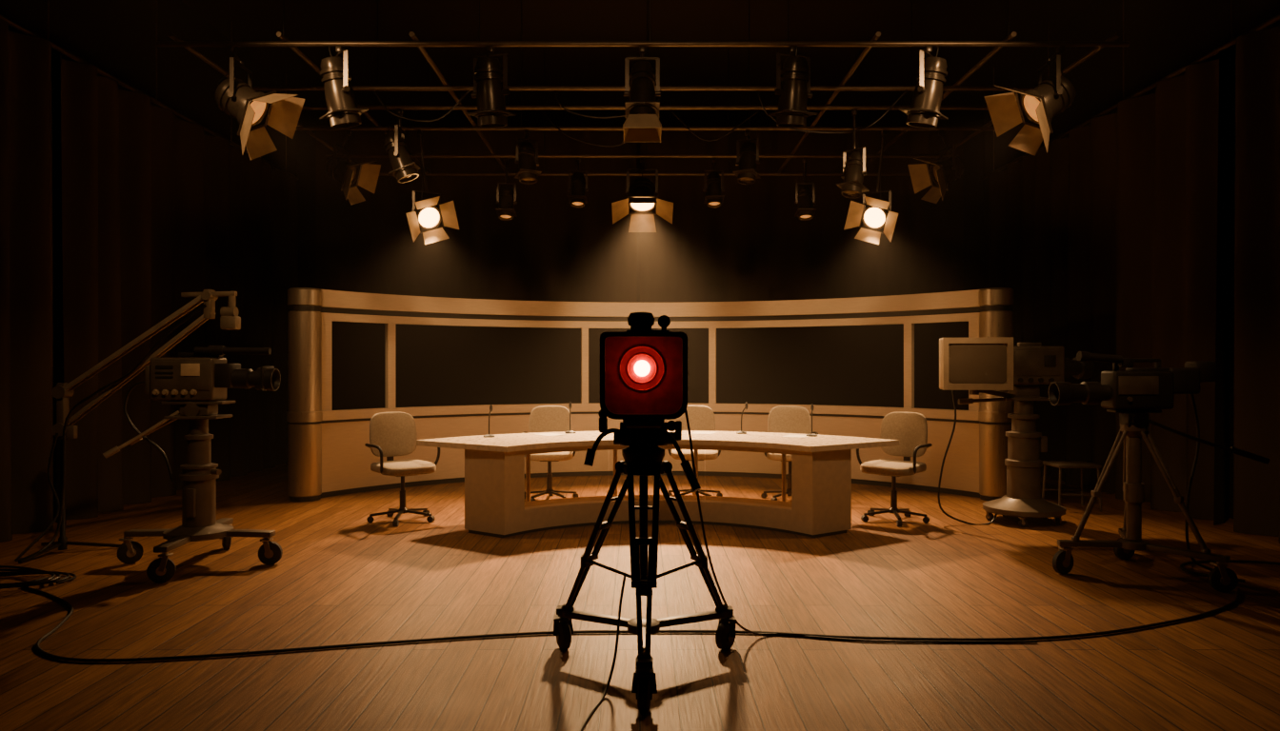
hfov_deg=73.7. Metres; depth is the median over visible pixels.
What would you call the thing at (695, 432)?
paper sheet
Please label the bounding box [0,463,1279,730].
floor
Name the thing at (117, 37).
wall
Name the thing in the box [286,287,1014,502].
wall
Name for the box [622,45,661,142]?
spotlight
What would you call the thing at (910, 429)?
swivel chair
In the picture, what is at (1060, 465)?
stool
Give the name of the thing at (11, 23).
rail
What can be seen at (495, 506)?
desk
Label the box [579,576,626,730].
cable
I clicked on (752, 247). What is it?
stage curtain
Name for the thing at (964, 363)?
monitor
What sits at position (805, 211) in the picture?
spotlight
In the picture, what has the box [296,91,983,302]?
wall
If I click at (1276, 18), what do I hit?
rail
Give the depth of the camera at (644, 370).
3.87 m
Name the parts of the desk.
support post, support post, support post, support post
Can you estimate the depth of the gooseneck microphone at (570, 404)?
8.17 m
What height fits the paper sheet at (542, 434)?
0.002 m
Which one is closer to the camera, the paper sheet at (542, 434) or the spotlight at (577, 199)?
the paper sheet at (542, 434)
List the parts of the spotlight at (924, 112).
gel frame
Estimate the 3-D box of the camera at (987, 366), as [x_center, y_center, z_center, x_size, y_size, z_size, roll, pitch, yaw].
[3.334,0.586,7.629,1.439,1.651,0.723,0,0,0]
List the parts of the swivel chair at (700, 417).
leg, leg, seat, backrest, leg, leg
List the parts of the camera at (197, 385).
arm, control knob, control knob, arm, control knob, control knob, control knob, arm, arm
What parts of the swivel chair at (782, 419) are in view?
leg, seat, leg, stem, backrest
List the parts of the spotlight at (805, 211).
gel frame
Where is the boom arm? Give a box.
[14,289,240,563]
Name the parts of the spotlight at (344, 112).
gel frame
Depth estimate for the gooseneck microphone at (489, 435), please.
7.72 m
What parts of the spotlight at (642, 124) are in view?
barn door, barn door, barn door, gel frame, barn door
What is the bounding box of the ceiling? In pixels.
[180,0,1099,91]
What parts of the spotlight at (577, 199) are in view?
gel frame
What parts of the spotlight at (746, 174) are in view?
gel frame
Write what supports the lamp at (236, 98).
hanging from the grid
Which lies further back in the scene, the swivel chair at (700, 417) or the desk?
the swivel chair at (700, 417)
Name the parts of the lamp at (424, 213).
barn door, barn door, door frame, barn door, barn door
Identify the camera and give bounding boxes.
[102,345,282,583]
[553,312,736,711]
[937,337,1094,527]
[1047,351,1269,593]
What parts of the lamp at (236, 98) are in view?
barn door, door frame, barn door, barn door, barn door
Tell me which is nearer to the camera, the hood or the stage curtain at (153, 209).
the hood
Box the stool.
[1041,460,1102,512]
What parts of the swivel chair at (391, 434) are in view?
armrest, leg, backrest, leg, stem, seat, leg, leg, armrest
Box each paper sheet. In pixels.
[535,433,563,436]
[690,431,716,434]
[783,434,809,438]
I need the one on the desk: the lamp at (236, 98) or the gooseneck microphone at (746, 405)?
the gooseneck microphone at (746, 405)
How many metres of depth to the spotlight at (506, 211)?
10.57 m
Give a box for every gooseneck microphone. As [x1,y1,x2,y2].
[483,404,494,438]
[564,402,575,433]
[736,402,747,434]
[806,403,817,437]
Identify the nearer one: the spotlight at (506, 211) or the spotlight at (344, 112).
the spotlight at (344, 112)
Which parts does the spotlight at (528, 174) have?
gel frame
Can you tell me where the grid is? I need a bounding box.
[156,0,1129,176]
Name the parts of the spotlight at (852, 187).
gel frame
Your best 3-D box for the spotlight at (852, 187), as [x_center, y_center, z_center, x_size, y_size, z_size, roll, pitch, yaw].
[2.151,-2.135,8.591,0.272,0.885,0.287,0,0,45]
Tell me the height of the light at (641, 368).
0.072 m
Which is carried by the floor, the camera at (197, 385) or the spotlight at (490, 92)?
the camera at (197, 385)
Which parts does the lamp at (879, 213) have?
barn door, barn door, door frame, barn door, barn door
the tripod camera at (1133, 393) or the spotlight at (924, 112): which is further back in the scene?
the spotlight at (924, 112)
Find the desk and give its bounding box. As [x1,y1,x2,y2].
[416,430,899,538]
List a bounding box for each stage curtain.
[55,50,298,522]
[315,130,637,302]
[640,130,963,302]
[988,50,1224,525]
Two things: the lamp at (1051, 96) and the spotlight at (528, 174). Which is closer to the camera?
the lamp at (1051, 96)
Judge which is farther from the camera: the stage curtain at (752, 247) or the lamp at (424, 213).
the stage curtain at (752, 247)
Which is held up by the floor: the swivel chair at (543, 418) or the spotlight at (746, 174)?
the swivel chair at (543, 418)
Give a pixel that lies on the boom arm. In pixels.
(63, 430)
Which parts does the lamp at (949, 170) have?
barn door, barn door, barn door, door frame, barn door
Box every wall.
[0,0,296,518]
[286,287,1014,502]
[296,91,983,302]
[983,0,1279,519]
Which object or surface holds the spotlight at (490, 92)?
hanging from the grid
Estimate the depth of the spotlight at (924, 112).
6.81 m
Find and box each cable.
[0,565,76,589]
[22,586,1240,662]
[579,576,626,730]
[684,410,1037,643]
[1180,560,1279,582]
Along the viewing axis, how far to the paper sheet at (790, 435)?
7.79 m
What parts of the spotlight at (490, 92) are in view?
gel frame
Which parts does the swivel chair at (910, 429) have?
armrest, leg, leg, seat, stem, leg, backrest, leg, armrest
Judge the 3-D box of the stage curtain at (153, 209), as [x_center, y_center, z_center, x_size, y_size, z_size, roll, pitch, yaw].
[-5.101,-0.677,10.025,0.257,4.146,5.150,0,0,0]
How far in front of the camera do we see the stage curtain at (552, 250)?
12.90 m
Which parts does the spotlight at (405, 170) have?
gel frame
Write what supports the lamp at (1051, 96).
hanging from the grid
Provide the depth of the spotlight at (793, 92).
6.82 m
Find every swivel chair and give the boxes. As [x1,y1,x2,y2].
[364,412,439,526]
[521,405,578,501]
[667,405,722,497]
[760,405,819,500]
[856,412,932,526]
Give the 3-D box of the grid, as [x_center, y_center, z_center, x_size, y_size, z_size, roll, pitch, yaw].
[0.025,-3.235,9.250,7.850,2.129,4.900,0,0,0]
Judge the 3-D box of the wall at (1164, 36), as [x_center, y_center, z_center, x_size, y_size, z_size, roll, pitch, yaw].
[5.450,-1.450,6.000,0.100,5.700,15.000,0,0,0]
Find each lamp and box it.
[214,45,304,159]
[324,130,380,205]
[405,130,459,244]
[611,158,673,232]
[843,130,898,244]
[907,130,963,203]
[984,45,1075,156]
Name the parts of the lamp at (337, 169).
barn door, door frame, barn door, barn door, barn door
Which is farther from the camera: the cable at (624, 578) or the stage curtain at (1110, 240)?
the stage curtain at (1110, 240)
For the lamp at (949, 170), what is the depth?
9.36 m
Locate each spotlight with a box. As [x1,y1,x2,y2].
[319,45,368,128]
[383,109,420,182]
[466,45,516,127]
[495,158,517,220]
[513,130,541,184]
[567,158,588,208]
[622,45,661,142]
[703,158,724,208]
[732,130,760,184]
[766,45,817,127]
[794,158,817,220]
[835,109,869,199]
[899,45,948,128]
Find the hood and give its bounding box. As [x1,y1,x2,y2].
[260,366,274,391]
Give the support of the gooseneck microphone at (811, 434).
on the desk
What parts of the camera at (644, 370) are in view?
dolly arm, pan handle, spreader arm, lock knob, quick release plate, lock knob, hood frame, filter plate, dolly arm, focus knob, lock knob, spreader arm, pan handle, dolly arm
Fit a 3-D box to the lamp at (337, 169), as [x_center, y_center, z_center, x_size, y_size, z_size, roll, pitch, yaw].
[-3.122,-2.164,9.389,0.574,0.827,0.528,0,0,34]
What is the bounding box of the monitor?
[939,338,1005,389]
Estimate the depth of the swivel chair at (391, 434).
7.76 m
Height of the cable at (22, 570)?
0.069 m
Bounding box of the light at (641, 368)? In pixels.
[634,360,649,376]
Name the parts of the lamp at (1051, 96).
barn door, barn door, barn door, door frame, barn door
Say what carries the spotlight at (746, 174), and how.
hanging from the grid
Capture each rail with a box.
[0,0,299,179]
[980,0,1279,179]
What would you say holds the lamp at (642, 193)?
hanging from the grid
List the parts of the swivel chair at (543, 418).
leg, leg, seat, stem, backrest, leg, leg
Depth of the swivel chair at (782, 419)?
9.08 m
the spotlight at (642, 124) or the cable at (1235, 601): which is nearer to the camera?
the cable at (1235, 601)
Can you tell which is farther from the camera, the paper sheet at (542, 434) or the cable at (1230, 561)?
the paper sheet at (542, 434)
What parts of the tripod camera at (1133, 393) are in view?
dolly arm, dolly arm, carry handle, panel, dolly arm, pan handle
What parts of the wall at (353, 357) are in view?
black panel, black panel, black panel, window sill, cornice, panel, black panel, black panel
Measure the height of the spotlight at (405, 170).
0.732 m
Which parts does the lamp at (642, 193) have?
barn door, door frame, barn door, barn door, barn door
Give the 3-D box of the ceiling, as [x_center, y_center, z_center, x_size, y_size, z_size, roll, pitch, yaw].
[0.000,-4.350,6.000,11.000,0.100,15.000,0,0,0]
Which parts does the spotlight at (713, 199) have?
gel frame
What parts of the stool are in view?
leg, leg, seat, leg, leg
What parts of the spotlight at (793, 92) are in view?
gel frame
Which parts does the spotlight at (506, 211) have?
gel frame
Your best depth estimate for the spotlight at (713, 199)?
10.55 m
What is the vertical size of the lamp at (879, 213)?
1.264 m

